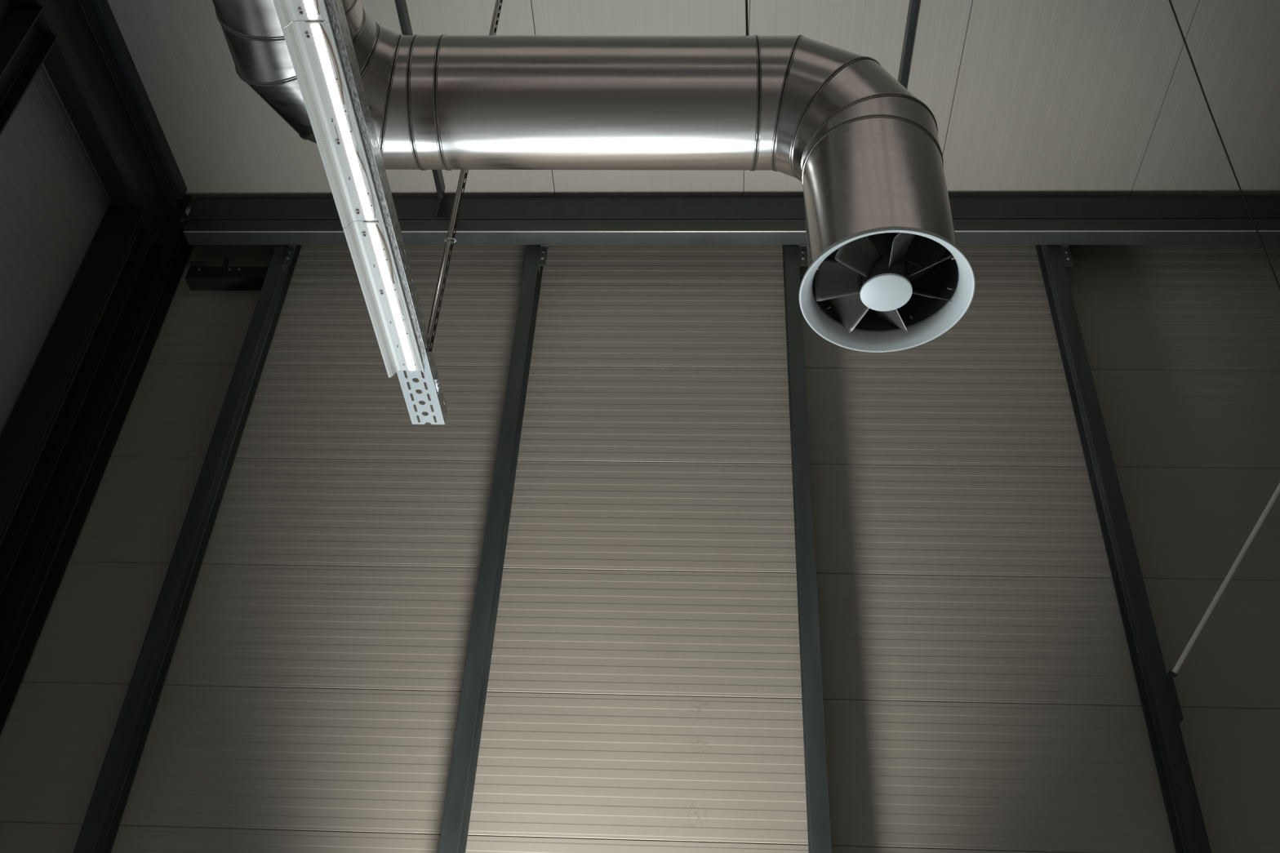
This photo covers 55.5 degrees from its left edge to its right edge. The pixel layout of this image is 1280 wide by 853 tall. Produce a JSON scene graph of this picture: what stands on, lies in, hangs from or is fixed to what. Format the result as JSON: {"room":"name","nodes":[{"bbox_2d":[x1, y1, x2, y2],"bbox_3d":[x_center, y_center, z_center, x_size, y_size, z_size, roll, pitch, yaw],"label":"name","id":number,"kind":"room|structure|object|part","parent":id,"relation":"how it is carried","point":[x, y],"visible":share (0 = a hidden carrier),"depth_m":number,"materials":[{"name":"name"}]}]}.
{"room":"industrial warehouse","nodes":[
{"label":"industrial warehouse","id":0,"kind":"room"},
{"bbox_2d":[0,0,115,437],"bbox_3d":[-5.076,-3.263,1.951,0.121,10.290,16.960,0,-39,3],"label":"wall","id":1,"kind":"structure","parent":0,"point":[55,202],"depth_m":9.28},
{"bbox_2d":[0,244,1279,852],"bbox_3d":[3.333,2.077,8.062,16.250,10.290,0.121,0,-39,3],"label":"wall","id":2,"kind":"structure","parent":0,"point":[980,692],"depth_m":8.95,"materials":[{"name":"beige metal"}]},
{"bbox_2d":[185,257,268,290],"bbox_3d":[-3.690,-1.379,10.970,0.770,0.215,0.215,0,-39,3],"label":"wall bracket","id":3,"kind":"object","parent":2,"relation":"attached to","point":[199,277],"visible":0.92,"depth_m":10.92,"materials":[{"name":"black metal"}]},
{"bbox_3d":[-3.985,-1.463,10.953,0.140,0.010,0.060,0,-39,3],"label":"bracket plate","id":4,"kind":"part","parent":3,"relation":"part of","materials":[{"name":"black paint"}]},
{"bbox_3d":[-3.731,-1.465,10.942,0.010,0.120,0.060,0,-39,3],"label":"bracket plate","id":5,"kind":"part","parent":3,"relation":"part of","materials":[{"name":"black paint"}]},
{"bbox_2d":[1168,0,1279,289],"bbox_3d":[1.740,-2.192,4.531,0.048,2.628,12.870,-22,-45,28],"label":"cable","id":6,"kind":"object","parent":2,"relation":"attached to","point":[1170,1],"visible":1,"depth_m":6.08,"materials":[{"name":"grey metal"}]},
{"bbox_2d":[106,0,1279,215],"bbox_3d":[3.213,-7.149,4.635,16.250,0.140,16.960,0,-39,3],"label":"ceiling","id":7,"kind":"structure","parent":0,"point":[1025,98],"depth_m":10.04,"materials":[{"name":"white metal"}]},
{"bbox_2d":[394,0,444,198],"bbox_3d":[-2.131,-7.245,4.651,0.046,0.149,16.415,0,-39,3],"label":"beam","id":8,"kind":"structure","parent":7,"relation":"attached to","point":[401,5],"depth_m":9.68,"materials":[{"name":"metal"}]},
{"bbox_2d":[428,0,502,352],"bbox_3d":[-0.883,-2.206,7.184,0.015,4.755,0.003,0,-39,3],"label":"hanger","id":9,"kind":"object","parent":7,"relation":"hanging from","point":[432,340],"visible":0.56,"depth_m":6.13,"materials":[{"name":"grey metal"}]},
{"bbox_2d":[295,0,447,424],"bbox_3d":[-1.319,-4.229,0.887,0.178,0.093,13.395,0,-39,3],"label":"cable tray","id":10,"kind":"object","parent":9,"relation":"hanging from","point":[338,19],"visible":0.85,"depth_m":5.12,"materials":[{"name":"metal"}]},
{"bbox_2d":[272,0,329,27],"bbox_3d":[-1.196,-1.711,3.919,0.166,0.046,0.934,0,-39,3],"label":"light","id":11,"kind":"object","parent":10,"relation":"attached to","point":[288,11],"visible":1,"depth_m":4.25,"materials":[{"name":"white metal"}]},
{"bbox_2d":[297,9,304,15],"bbox_3d":[-1.190,-1.454,4.266,0.021,0.002,0.021,15,-40,-14],"label":"screw","id":12,"kind":"object","parent":11,"relation":"in","point":[300,12],"depth_m":4.27,"materials":[{"name":"grey metal"}]},
{"bbox_2d":[281,20,383,227],"bbox_3d":[-1.159,-1.127,4.649,0.166,0.046,0.934,0,-39,3],"label":"light","id":13,"kind":"object","parent":10,"relation":"attached to","point":[312,47],"visible":1,"depth_m":4.61,"materials":[{"name":"white metal"}]},
{"bbox_2d":[305,33,311,39],"bbox_3d":[-1.186,-1.394,4.341,0.021,0.002,0.021,15,-40,-14],"label":"washer","id":14,"kind":"object","parent":13,"relation":"in","point":[308,36],"depth_m":4.34,"materials":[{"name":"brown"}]},
{"bbox_2d":[342,220,424,377],"bbox_3d":[-1.121,-0.541,5.380,0.166,0.046,0.937,0,-39,3],"label":"light","id":15,"kind":"object","parent":10,"relation":"attached to","point":[368,242],"visible":1,"depth_m":5.34,"materials":[{"name":"white metal"}]},
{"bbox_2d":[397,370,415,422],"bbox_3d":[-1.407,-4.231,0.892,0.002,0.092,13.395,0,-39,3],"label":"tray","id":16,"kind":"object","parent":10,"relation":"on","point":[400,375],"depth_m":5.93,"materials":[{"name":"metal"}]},
{"bbox_2d":[420,370,431,399],"bbox_3d":[-1.275,-4.047,1.062,0.029,0.026,12.500,0,-39,3],"label":"cable","id":17,"kind":"object","parent":10,"relation":"in","point":[422,373],"visible":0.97,"depth_m":5.85,"materials":[{"name":"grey plastic"}]},
{"bbox_3d":[-0.983,-0.213,5.900,0.003,0.038,0.090,0,-39,3],"label":"splice plate","id":18,"kind":"part","parent":10,"relation":"part of","materials":[{"name":"metal"}]},
{"bbox_2d":[745,0,748,35],"bbox_3d":[0.611,-3.104,7.117,0.033,3.307,0.033,0,-39,3],"label":"hanger","id":19,"kind":"object","parent":7,"relation":"hanging from","point":[746,1],"visible":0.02,"depth_m":6.33,"materials":[{"name":"grey metal"}]},
{"bbox_2d":[212,0,957,281],"bbox_3d":[-0.496,-4.941,1.017,3.282,1.532,12.575,0,-39,3],"label":"ventilation duct","id":20,"kind":"object","parent":19,"relation":"hanging from","point":[865,153],"visible":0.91,"depth_m":5.59,"materials":[{"name":"grey metal"}]},
{"bbox_2d":[799,226,975,352],"bbox_3d":[1.046,-0.842,5.313,0.725,0.744,0.725,0,-39,3],"label":"fan","id":21,"kind":"object","parent":20,"relation":"attached to","point":[860,294],"visible":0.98,"depth_m":5.19,"materials":[{"name":"white metal"}]},
{"bbox_3d":[0.848,-0.624,5.150,0.212,0.135,0.132,0,-39,3],"label":"blade","id":22,"kind":"part","parent":21,"relation":"part of","materials":[{"name":"grey metal"}]},
{"bbox_3d":[0.929,-0.529,5.264,0.132,0.135,0.209,30,-46,-29],"label":"blade","id":23,"kind":"part","parent":21,"relation":"part of","materials":[{"name":"grey metal"}]},
{"bbox_3d":[0.904,-0.713,5.034,0.132,0.135,0.209,-23,-46,29],"label":"blade","id":24,"kind":"part","parent":21,"relation":"part of","materials":[{"name":"grey metal"}]},
{"bbox_3d":[1.041,-0.754,5.242,0.156,0.210,0.156,0,-39,3],"label":"motor","id":25,"kind":"part","parent":21,"relation":"part of","materials":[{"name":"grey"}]},
{"bbox_3d":[1.039,-0.712,5.209,0.615,0.258,0.615,0,-39,3],"label":"fan casing","id":26,"kind":"part","parent":21,"relation":"part of","materials":[{"name":"grey metal"}]},
{"bbox_3d":[1.091,-0.509,5.277,0.132,0.135,0.209,-5,-39,10],"label":"blade","id":27,"kind":"part","parent":21,"relation":"part of","materials":[{"name":"grey metal"}]},
{"bbox_3d":[1.088,-0.735,4.995,0.131,0.135,0.225,0,-39,3],"label":"blade","id":28,"kind":"part","parent":21,"relation":"part of","materials":[{"name":"grey metal"}]},
{"bbox_3d":[1.197,-0.678,5.059,0.209,0.135,0.132,-13,-41,20],"label":"blade","id":29,"kind":"part","parent":21,"relation":"part of","materials":[{"name":"grey metal"}]},
{"bbox_3d":[1.210,-0.575,5.186,0.209,0.135,0.132,20,-41,-20],"label":"blade","id":30,"kind":"part","parent":21,"relation":"part of","materials":[{"name":"grey metal"}]},
{"bbox_2d":[897,0,919,88],"bbox_3d":[1.855,-7.211,4.418,0.050,0.149,16.415,0,-39,3],"label":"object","id":31,"kind":"structure","parent":7,"relation":"attached to","point":[913,4],"depth_m":9.56,"materials":[{"name":"metal"}]},
{"bbox_3d":[2.817,0.859,-1.807,16.390,0.150,17.080,0,-39,3],"label":"floor","id":32,"kind":"structure","parent":0,"visible":0},
{"bbox_2d":[0,5,57,135],"bbox_3d":[-4.632,0.646,6.022,0.270,9.295,0.290,0,-39,3],"label":"column","id":33,"kind":"structure","parent":32,"relation":"on","point":[24,49],"depth_m":8.67,"materials":[{"name":"black metal"}]},
{"bbox_2d":[0,208,155,595],"bbox_3d":[-4.545,1.852,7.527,0.340,9.295,0.310,0,-39,3],"label":"column","id":34,"kind":"structure","parent":32,"relation":"on","point":[36,433],"depth_m":9.28,"materials":[{"name":"black metal"}]},
{"bbox_2d":[13,0,157,242],"bbox_3d":[-4.682,-6.768,4.332,0.190,0.165,16.310,0,-39,3],"label":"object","id":35,"kind":"structure","parent":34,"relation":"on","point":[63,65],"depth_m":9.63,"materials":[{"name":"black paint"}]},
{"bbox_2d":[51,0,179,243],"bbox_3d":[-4.664,-6.980,4.609,0.170,0.500,16.478,0,-39,3],"label":"beam","id":36,"kind":"structure","parent":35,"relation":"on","point":[81,24],"depth_m":10.14,"materials":[{"name":"black metal"}]},
{"bbox_2d":[89,0,186,199],"bbox_3d":[-4.585,-7.267,4.795,0.140,0.149,16.415,0,-39,3],"label":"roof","id":37,"kind":"structure","parent":36,"relation":"on","point":[102,9],"depth_m":10.30,"materials":[{"name":"metal"}]},
{"bbox_2d":[0,195,194,734],"bbox_3d":[-4.488,1.903,8.258,0.290,10.130,0.370,0,-39,3],"label":"column","id":38,"kind":"structure","parent":32,"relation":"on","point":[29,591],"depth_m":9.56,"materials":[{"name":"black metal"}]},
{"bbox_2d":[73,244,302,852],"bbox_3d":[-3.408,1.950,8.217,0.238,10.100,0.300,0,-39,3],"label":"post","id":39,"kind":"object","parent":32,"relation":"on","point":[103,818],"visible":0.95,"depth_m":8.91,"materials":[{"name":"metal"}]},
{"bbox_2d":[183,218,1279,244],"bbox_3d":[3.760,-1.686,10.527,15.710,0.159,0.162,0,-39,3],"label":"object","id":40,"kind":"structure","parent":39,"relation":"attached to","point":[967,231],"depth_m":10.65,"materials":[{"name":"paint"}]},
{"bbox_2d":[180,195,1279,228],"bbox_3d":[3.737,-1.903,10.699,15.780,0.372,0.158,0,-39,3],"label":"beam","id":41,"kind":"structure","parent":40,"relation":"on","point":[1194,206],"depth_m":10.89,"materials":[{"name":"metal"}]},
{"bbox_2d":[438,244,547,852],"bbox_3d":[-1.127,1.969,8.084,0.238,10.100,0.300,0,-39,3],"label":"post","id":42,"kind":"object","parent":32,"relation":"on","point":[456,817],"visible":0.93,"depth_m":8.76,"materials":[{"name":"metal"}]},
{"bbox_2d":[782,244,831,852],"bbox_3d":[1.149,1.989,7.951,0.238,10.100,0.300,0,-39,3],"label":"post","id":43,"kind":"object","parent":32,"relation":"on","point":[794,256],"visible":0.92,"depth_m":8.63,"materials":[{"name":"metal"}]},
{"bbox_2d":[1035,244,1211,852],"bbox_3d":[3.406,2.009,7.819,0.238,10.100,0.300,0,-39,3],"label":"post","id":44,"kind":"object","parent":32,"relation":"on","point":[1184,812],"visible":0.92,"depth_m":8.59,"materials":[{"name":"metal"}]},
{"bbox_2d":[1167,482,1279,722],"bbox_3d":[4.690,-0.245,8.014,3.274,3.733,0.051,-30,-49,35],"label":"rod","id":45,"kind":"object","parent":44,"relation":"attached to","point":[1171,674],"visible":1,"depth_m":7.98,"materials":[{"name":"galvanised steel"},{"name":"dark painted steel"}]},
{"bbox_3d":[3.467,1.747,7.872,0.008,0.340,0.060,0,-39,3],"label":"lug plate","id":46,"kind":"part","parent":45,"relation":"part of","materials":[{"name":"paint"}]}
]}

